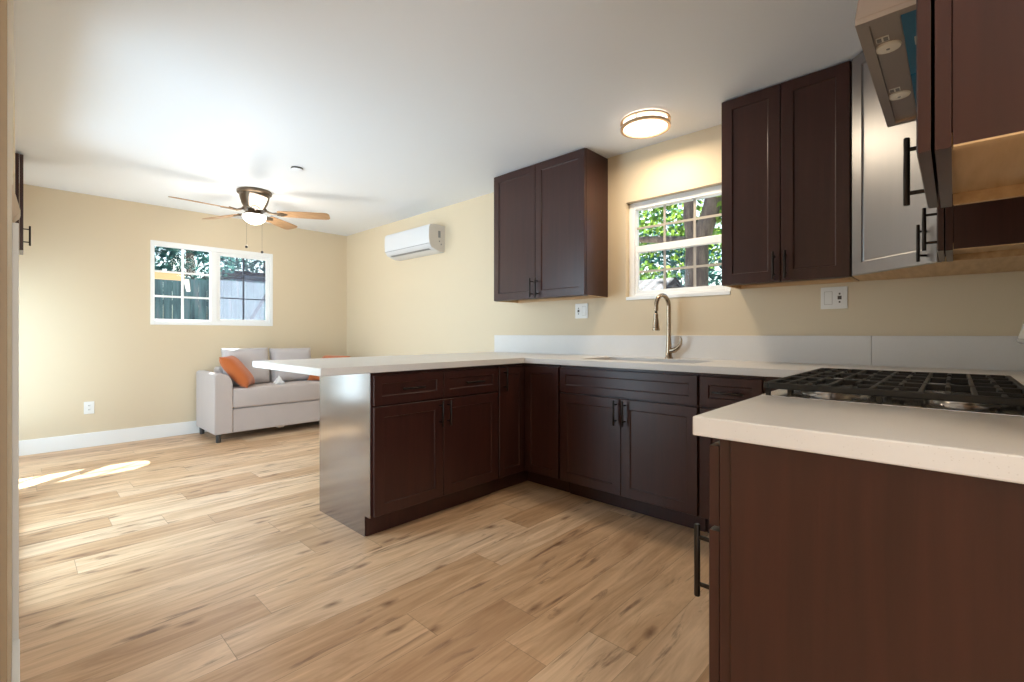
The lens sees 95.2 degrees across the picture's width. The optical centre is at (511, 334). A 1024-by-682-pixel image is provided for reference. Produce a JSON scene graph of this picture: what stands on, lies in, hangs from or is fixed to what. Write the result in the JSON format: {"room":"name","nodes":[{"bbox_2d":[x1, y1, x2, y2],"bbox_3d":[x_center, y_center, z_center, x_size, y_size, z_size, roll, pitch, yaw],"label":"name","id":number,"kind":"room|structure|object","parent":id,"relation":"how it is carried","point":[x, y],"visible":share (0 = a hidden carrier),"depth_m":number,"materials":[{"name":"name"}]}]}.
{"room":"kitchen","nodes":[
{"label":"kitchen","id":0,"kind":"room"},
{"bbox_2d":[7,0,14,681],"bbox_3d":[-2.083,-0.131,1.872,3.600,2.413,0.118,0,0,43],"label":"wall","id":1,"kind":"structure","parent":0,"point":[10,15],"depth_m":1.01,"materials":[{"name":"beige paint"}]},
{"bbox_2d":[0,0,6,681],"bbox_3d":[-0.773,-0.131,0.634,0.014,2.413,0.120,0,0,43],"label":"trim","id":2,"kind":"structure","parent":1,"relation":"attached to","point":[3,3],"depth_m":0.67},
{"bbox_2d":[12,223,18,640],"bbox_3d":[-1.551,0.366,1.460,0.060,1.420,0.014,0,0,43],"label":"trim","id":3,"kind":"structure","parent":1,"relation":"attached to","point":[15,226],"depth_m":1.44,"materials":[{"name":"white paint"}]},
{"bbox_2d":[11,639,19,681],"bbox_3d":[-1.129,1.008,1.062,1.100,0.135,0.016,0,0,43],"label":"baseboard","id":4,"kind":"structure","parent":1,"relation":"attached to","point":[15,667],"depth_m":1.34,"materials":[{"name":"white paint"}]},
{"bbox_2d":[12,185,20,221],"bbox_3d":[-1.533,-0.398,1.445,0.106,0.105,0.018,0,0,43],"label":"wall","id":5,"kind":"structure","parent":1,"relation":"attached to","point":[16,210],"depth_m":1.41,"materials":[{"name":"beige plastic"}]},
{"bbox_2d":[19,184,346,440],"bbox_3d":[-3.453,-0.131,5.191,0.130,2.413,3.636,0,0,43],"label":"wall","id":6,"kind":"structure","parent":0,"point":[86,334],"depth_m":4.66,"materials":[{"name":"beige paint"}]},
{"bbox_2d":[84,401,93,413],"bbox_3d":[-4.042,0.701,4.468,0.009,0.118,0.075,0,0,43],"label":"outlet","id":7,"kind":"object","parent":6,"relation":"attached to","point":[88,406],"visible":1,"depth_m":4.47,"materials":[{"name":"white plastic"}]},
{"bbox_2d":[19,421,207,455],"bbox_3d":[-3.408,1.008,5.134,0.014,0.135,3.376,0,0,43],"label":"baseboard","id":8,"kind":"structure","parent":6,"relation":"attached to","point":[68,442],"depth_m":4.54,"materials":[{"name":"white paint"}]},
{"bbox_2d":[150,240,272,325],"bbox_3d":[-3.337,-0.537,5.265,0.075,0.873,1.189,0,0,43],"label":"window","id":9,"kind":"structure","parent":6,"relation":"in","point":[215,253],"depth_m":5.23,"materials":[{"name":"white plastic"}]},
{"bbox_2d":[19,421,708,681],"bbox_3d":[-0.878,1.106,1.874,8.451,0.060,4.916,0,0,43],"label":"floor","id":10,"kind":"structure","parent":0,"point":[194,557],"depth_m":2.07,"materials":[{"name":"brown wood"}]},
{"bbox_2d":[196,366,319,442],"bbox_3d":[-2.612,0.716,5.403,0.699,0.720,1.610,0,0,43],"label":"sofa","id":11,"kind":"object","parent":10,"relation":"on","point":[222,407],"visible":0.58,"depth_m":4.88,"materials":[{"name":"grey fabric"}]},
{"bbox_2d":[219,356,254,387],"bbox_3d":[-2.893,0.389,4.930,0.279,0.323,0.405,0,0,-20],"label":"throw pillow","id":12,"kind":"object","parent":11,"relation":"on","point":[232,365],"visible":0.98,"depth_m":4.79,"materials":[{"name":"orange fabric"}]},
{"bbox_2d":[221,347,269,384],"bbox_3d":[-2.948,0.354,5.185,0.233,0.407,0.476,0,0,41],"label":"cushion","id":13,"kind":"object","parent":11,"relation":"on","point":[246,356],"visible":0.58,"depth_m":5.15,"materials":[{"name":"grey fabric"}]},
{"bbox_2d":[233,380,319,407],"bbox_3d":[-2.554,0.648,5.348,0.539,0.195,1.286,0,0,43],"label":"seat cushion","id":14,"kind":"object","parent":11,"relation":"on","point":[262,395],"depth_m":5.03,"materials":[{"name":"grey fabric"}]},
{"bbox_2d":[273,376,284,383],"bbox_3d":[-2.599,0.505,5.212,0.080,0.092,0.110,0,0,43],"label":"cloth","id":15,"kind":"object","parent":11,"relation":"on","point":[278,380],"visible":1,"depth_m":5.19,"materials":[{"name":"white fabric"}]},
{"bbox_2d":[269,348,310,382],"bbox_3d":[-2.612,0.359,5.539,0.476,0.398,0.230,0,0,-45],"label":"cushion","id":16,"kind":"object","parent":11,"relation":"on","point":[275,353],"visible":0.54,"depth_m":5.44,"materials":[{"name":"grey fabric"}]},
{"bbox_2d":[307,355,349,380],"bbox_3d":[-2.212,0.408,5.650,0.404,0.296,0.306,0,0,20],"label":"throw pillow","id":17,"kind":"object","parent":11,"relation":"on","point":[311,377],"visible":0.18,"depth_m":5.58,"materials":[{"name":"orange fabric"}]},
{"bbox_2d":[320,365,497,535],"bbox_3d":[-0.618,0.638,2.968,0.656,0.876,0.931,0,0,43],"label":"base cabinet","id":18,"kind":"object","parent":10,"relation":"on","point":[397,448],"visible":0.95,"depth_m":2.69,"materials":[{"name":"espresso wood"},{"name":"brushed stainless steel"}]},
{"bbox_2d":[491,363,569,492],"bbox_3d":[0.088,0.638,3.526,0.914,0.876,0.847,0,0,43],"label":"base cabinet","id":19,"kind":"object","parent":10,"relation":"on","point":[528,393],"visible":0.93,"depth_m":3.21,"materials":[{"name":"brown wood"}]},
{"bbox_2d":[253,352,1023,384],"bbox_3d":[0.365,0.181,2.451,3.398,0.038,2.090,0,0,43],"label":"countertop","id":20,"kind":"structure","parent":19,"relation":"on","point":[371,364],"depth_m":2.67,"materials":[{"name":"white stone"}]},
{"bbox_2d":[652,293,681,358],"bbox_3d":[1.010,-0.056,3.097,0.210,0.435,0.108,0,0,-14],"label":"faucet","id":21,"kind":"object","parent":20,"relation":"on","point":[669,350],"visible":1,"depth_m":3.11,"materials":[{"name":"silver metal"}]},
{"bbox_2d":[560,365,706,531],"bbox_3d":[0.834,0.638,2.971,0.918,0.876,0.630,0,0,43],"label":"base cabinet","id":22,"kind":"object","parent":10,"relation":"on","point":[628,441],"visible":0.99,"depth_m":2.73,"materials":[{"name":"brown wood"}]},
{"bbox_2d":[700,373,764,532],"bbox_3d":[1.281,0.638,2.547,0.310,0.876,0.630,0,0,43],"label":"base cabinet","id":23,"kind":"object","parent":10,"relation":"on","point":[717,391],"visible":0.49,"depth_m":2.40,"materials":[{"name":"brown wood"}]},
{"bbox_2d":[765,377,781,392],"bbox_3d":[1.759,0.638,2.138,0.943,0.876,0.568,0,0,43],"label":"base cabinet","id":24,"kind":"object","parent":10,"relation":"on","point":[766,378],"visible":0.02,"depth_m":2.24,"materials":[{"name":"brown wood"}]},
{"bbox_2d":[694,439,1023,681],"bbox_3d":[0.749,0.638,0.873,0.672,0.876,0.436,0,0,43],"label":"base cabinet","id":25,"kind":"object","parent":10,"relation":"on","point":[823,568],"visible":0.98,"depth_m":0.76,"materials":[{"name":"brown wood"}]},
{"bbox_2d":[693,395,1023,483],"bbox_3d":[0.750,0.181,0.865,0.658,0.038,0.448,0,0,43],"label":"countertop","id":26,"kind":"structure","parent":25,"relation":"on","point":[981,445],"depth_m":0.81,"materials":[{"name":"white stone"}]},
{"bbox_2d":[761,322,1023,415],"bbox_3d":[1.135,0.490,1.335,0.710,1.172,0.758,0,0,43],"label":"gas range","id":27,"kind":"object","parent":10,"relation":"on","point":[978,393],"visible":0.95,"depth_m":1.19,"materials":[{"name":"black metal"}]},
{"bbox_2d":[761,378,1023,415],"bbox_3d":[1.131,0.169,1.339,0.560,0.014,0.758,0,0,43],"label":"cooktop","id":28,"kind":"object","parent":27,"relation":"in","point":[892,401],"depth_m":1.11,"materials":[{"name":"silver metal"}]},
{"bbox_2d":[13,0,862,235],"bbox_3d":[-0.878,-1.362,1.874,8.451,0.050,4.916,0,0,43],"label":"ceiling","id":29,"kind":"structure","parent":0,"point":[390,111],"depth_m":2.50,"materials":[{"name":"white paint"}]},
{"bbox_2d":[168,187,329,252],"bbox_3d":[-2.429,-1.040,4.331,1.275,0.595,1.236,0,0,43],"label":"ceiling fan","id":30,"kind":"object","parent":29,"relation":"hanging from","point":[254,200],"visible":1,"depth_m":4.32,"materials":[{"name":"brown wood"}]},
{"bbox_2d":[291,166,302,171],"bbox_3d":[-1.728,-1.329,3.756,0.091,0.015,0.091,0,0,43],"label":"ceiling disc","id":31,"kind":"object","parent":29,"relation":"attached to","point":[294,168],"visible":1,"depth_m":3.74,"materials":[{"name":"white paint"}]},
{"bbox_2d":[620,109,670,138],"bbox_3d":[0.829,-1.304,2.908,0.301,0.065,0.301,0,0,43],"label":"ceiling lamp","id":32,"kind":"object","parent":29,"relation":"attached to","point":[643,124],"visible":1,"depth_m":2.85,"materials":[{"name":"white glass"}]},
{"bbox_2d":[347,124,1023,356],"bbox_3d":[0.124,-0.131,4.213,6.411,2.413,0.140,0,0,43],"label":"wall","id":33,"kind":"structure","parent":0,"point":[441,303],"depth_m":3.46,"materials":[{"name":"beige paint"}]},
{"bbox_2d":[385,224,444,260],"bbox_3d":[-1.079,-0.997,5.114,0.834,0.275,0.204,0,0,43],"label":"air conditioner","id":34,"kind":"object","parent":33,"relation":"attached to","point":[426,240],"visible":1,"depth_m":4.96,"materials":[{"name":"white plastic"}]},
{"bbox_2d":[494,148,607,302],"bbox_3d":[0.273,-0.805,3.737,0.926,1.051,0.348,0,0,43],"label":"upper cabinet","id":35,"kind":"object","parent":33,"relation":"attached to","point":[551,215],"visible":1,"depth_m":3.53,"materials":[{"name":"brown wood"}]},
{"bbox_2d":[575,303,587,318],"bbox_3d":[0.551,-0.186,3.707,0.120,0.118,0.009,0,0,43],"label":"outlet","id":36,"kind":"object","parent":33,"relation":"attached to","point":[581,310],"visible":1,"depth_m":3.70,"materials":[{"name":"white plastic"}]},
{"bbox_2d":[582,306,585,314],"bbox_3d":[0.568,-0.186,3.687,0.034,0.068,0.002,0,0,43],"label":"rocker switch","id":37,"kind":"object","parent":36,"relation":"attached to","point":[583,307],"depth_m":3.69,"materials":[{"name":"grey plastic"}]},
{"bbox_2d":[626,185,730,299],"bbox_3d":[1.144,-0.610,3.228,0.735,0.717,0.119,0,0,43],"label":"window","id":38,"kind":"structure","parent":33,"relation":"in","point":[635,249],"depth_m":3.28,"materials":[{"name":"white plastic"}]},
{"bbox_2d":[494,335,871,364],"bbox_3d":[0.860,0.085,3.407,2.804,0.155,0.020,0,0,43],"label":"backsplash","id":39,"kind":"structure","parent":33,"relation":"attached to","point":[847,350],"depth_m":3.02,"materials":[{"name":"white stone"}]},
{"bbox_2d":[722,61,859,288],"bbox_3d":[1.510,-0.805,2.567,0.606,1.051,0.348,0,0,43],"label":"upper cabinet","id":40,"kind":"object","parent":33,"relation":"attached to","point":[787,146],"visible":0.92,"depth_m":2.44,"materials":[{"name":"brown wood"}]},
{"bbox_2d":[821,286,847,308],"bbox_3d":[1.764,-0.200,2.560,0.122,0.120,0.009,0,0,43],"label":"outlet","id":41,"kind":"object","parent":33,"relation":"attached to","point":[831,297],"visible":1,"depth_m":2.56,"materials":[{"name":"white plastic"}]},
{"bbox_2d":[824,291,831,304],"bbox_3d":[1.743,-0.200,2.576,0.038,0.072,0.001,0,0,43],"label":"rocker switch","id":42,"kind":"object","parent":41,"relation":"attached to","point":[827,294],"depth_m":2.58,"materials":[{"name":"white plastic"}]},
{"bbox_2d":[836,291,842,303],"bbox_3d":[1.781,-0.200,2.540,0.034,0.068,0.002,0,0,43],"label":"socket","id":43,"kind":"object","parent":41,"relation":"attached to","point":[839,294],"depth_m":2.54,"materials":[{"name":"white plastic"}]},
{"bbox_2d":[852,51,1023,280],"bbox_3d":[1.874,-0.806,2.041,0.638,1.049,0.608,0,0,43],"label":"upper cabinet","id":44,"kind":"object","parent":33,"relation":"attached to","point":[886,233],"visible":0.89,"depth_m":2.09,"materials":[{"name":"brown wood"}]},
{"bbox_2d":[872,336,1023,370],"bbox_3d":[2.088,0.085,2.245,0.572,0.155,0.020,0,0,43],"label":"backsplash","id":45,"kind":"structure","parent":33,"relation":"attached to","point":[956,352],"depth_m":2.23,"materials":[{"name":"white stone"}]},
{"bbox_3d":[1.596,-0.130,1.192,0.120,2.413,2.226,0,0,43],"label":"wall","id":46,"kind":"structure","parent":0,"visible":0},
{"bbox_2d":[903,0,1023,207],"bbox_3d":[0.864,-0.802,0.769,0.362,1.058,0.435,0,0,43],"label":"upper cabinet","id":47,"kind":"object","parent":46,"relation":"attached to","point":[970,53],"visible":1,"depth_m":0.69,"materials":[{"name":"brown wood"}]},
{"bbox_2d":[922,185,1023,261],"bbox_3d":[1.651,-0.805,1.601,0.362,1.051,0.330,0,0,43],"label":"upper cabinet","id":48,"kind":"object","parent":46,"relation":"attached to","point":[989,229],"visible":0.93,"depth_m":1.53,"materials":[{"name":"brown wood"}]},
{"bbox_3d":[1.275,-1.102,1.204,0.362,0.458,0.752,0,0,43],"label":"upper cabinet","id":49,"kind":"object","parent":46,"relation":"attached to","visible":0},
{"bbox_2d":[855,0,915,126],"bbox_3d":[1.242,-0.802,1.234,0.452,0.134,0.752,0,0,43],"label":"range hood","id":50,"kind":"object","parent":49,"relation":"attached to","point":[886,29],"visible":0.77,"depth_m":1.22,"materials":[{"name":"silver metal"}]},
{"bbox_2d":[876,40,901,53],"bbox_3d":[0.972,-0.740,1.208,0.056,0.007,0.056,0,0,11],"label":"light","id":51,"kind":"object","parent":50,"relation":"on","point":[887,46],"depth_m":1.20,"materials":[{"name":"grey"}]},
{"bbox_2d":[889,90,910,100],"bbox_3d":[1.202,-0.740,1.451,0.056,0.007,0.056,0,0,-14],"label":"light","id":52,"kind":"object","parent":50,"relation":"on","point":[898,95],"depth_m":1.44,"materials":[{"name":"grey"}]},
{"bbox_3d":[-4.007,-0.130,3.412,1.511,2.413,0.290,0,0,43],"label":"wall","id":53,"kind":"structure","parent":0,"visible":0},
{"bbox_2d":[15,153,30,254],"bbox_3d":[-3.784,-0.967,3.421,0.300,0.705,0.366,0,0,43],"label":"upper cabinet","id":54,"kind":"object","parent":53,"relation":"attached to","point":[18,157],"visible":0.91,"depth_m":3.41,"materials":[{"name":"brown wood"}]},
{"label":"outside","id":55,"kind":"structure","parent":0,"visible":0},
{"bbox_3d":[-3.063,1.276,8.403,32.000,0.100,32.000,0,0,43],"label":"ground","id":56,"kind":"structure","parent":55,"visible":0},
{"bbox_2d":[155,272,189,291],"bbox_3d":[-5.166,0.161,6.559,0.120,2.130,1.090,0,0,43],"label":"patio cover","id":57,"kind":"object","parent":56,"relation":"on","point":[158,275],"visible":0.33,"depth_m":6.76,"materials":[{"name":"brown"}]},
{"bbox_2d":[155,246,236,280],"bbox_3d":[-7.478,-0.709,10.393,1.495,3.880,2.535,0,0,43],"label":"tree","id":58,"kind":"object","parent":56,"relation":"on","point":[190,266],"visible":0.26,"depth_m":10.42,"materials":[{"name":"green plant"}]},
{"bbox_2d":[155,277,264,321],"bbox_3d":[-6.396,0.011,9.285,0.066,2.330,2.900,0,0,43],"label":"fence","id":59,"kind":"object","parent":56,"relation":"on","point":[165,307],"visible":0.13,"depth_m":9.44,"materials":[{"name":"grey wood"}]},
{"bbox_2d":[201,269,264,282],"bbox_3d":[-7.164,-0.424,17.238,4.700,3.300,6.700,0,0,43],"label":"house","id":60,"kind":"structure","parent":56,"relation":"on","point":[237,274],"depth_m":13.71,"materials":[{"name":"grey"}]},
{"bbox_2d":[208,255,264,272],"bbox_3d":[-10.341,-2.381,19.683,2.795,7.223,5.390,0,0,43],"label":"tree","id":61,"kind":"object","parent":56,"relation":"on","point":[251,265],"visible":0.02,"depth_m":19.02,"materials":[{"name":"green plant"}]},
{"bbox_2d":[249,294,264,319],"bbox_3d":[-5.502,-0.079,9.609,0.070,2.624,1.571,0,0,36],"label":"leaning pole","id":62,"kind":"object","parent":56,"relation":"on","point":[261,302],"visible":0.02,"depth_m":9.80,"materials":[{"name":"white"}]},
{"bbox_2d":[639,277,683,290],"bbox_3d":[1.395,0.261,6.320,1.700,1.930,1.600,0,0,43],"label":"shed","id":63,"kind":"object","parent":56,"relation":"on","point":[673,282],"visible":0.06,"depth_m":5.75,"materials":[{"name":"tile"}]},
{"bbox_2d":[639,195,721,286],"bbox_3d":[3.095,-1.434,8.211,4.498,5.328,2.539,0,0,43],"label":"tree","id":64,"kind":"object","parent":56,"relation":"on","point":[712,205],"visible":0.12,"depth_m":7.60,"materials":[{"name":"green plant"}]},
{"bbox_2d":[639,203,721,286],"bbox_3d":[4.168,-1.232,11.374,6.443,4.940,2.986,0,0,43],"label":"tree","id":65,"kind":"object","parent":56,"relation":"on","point":[672,263],"visible":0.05,"depth_m":11.01,"materials":[{"name":"green plant"}]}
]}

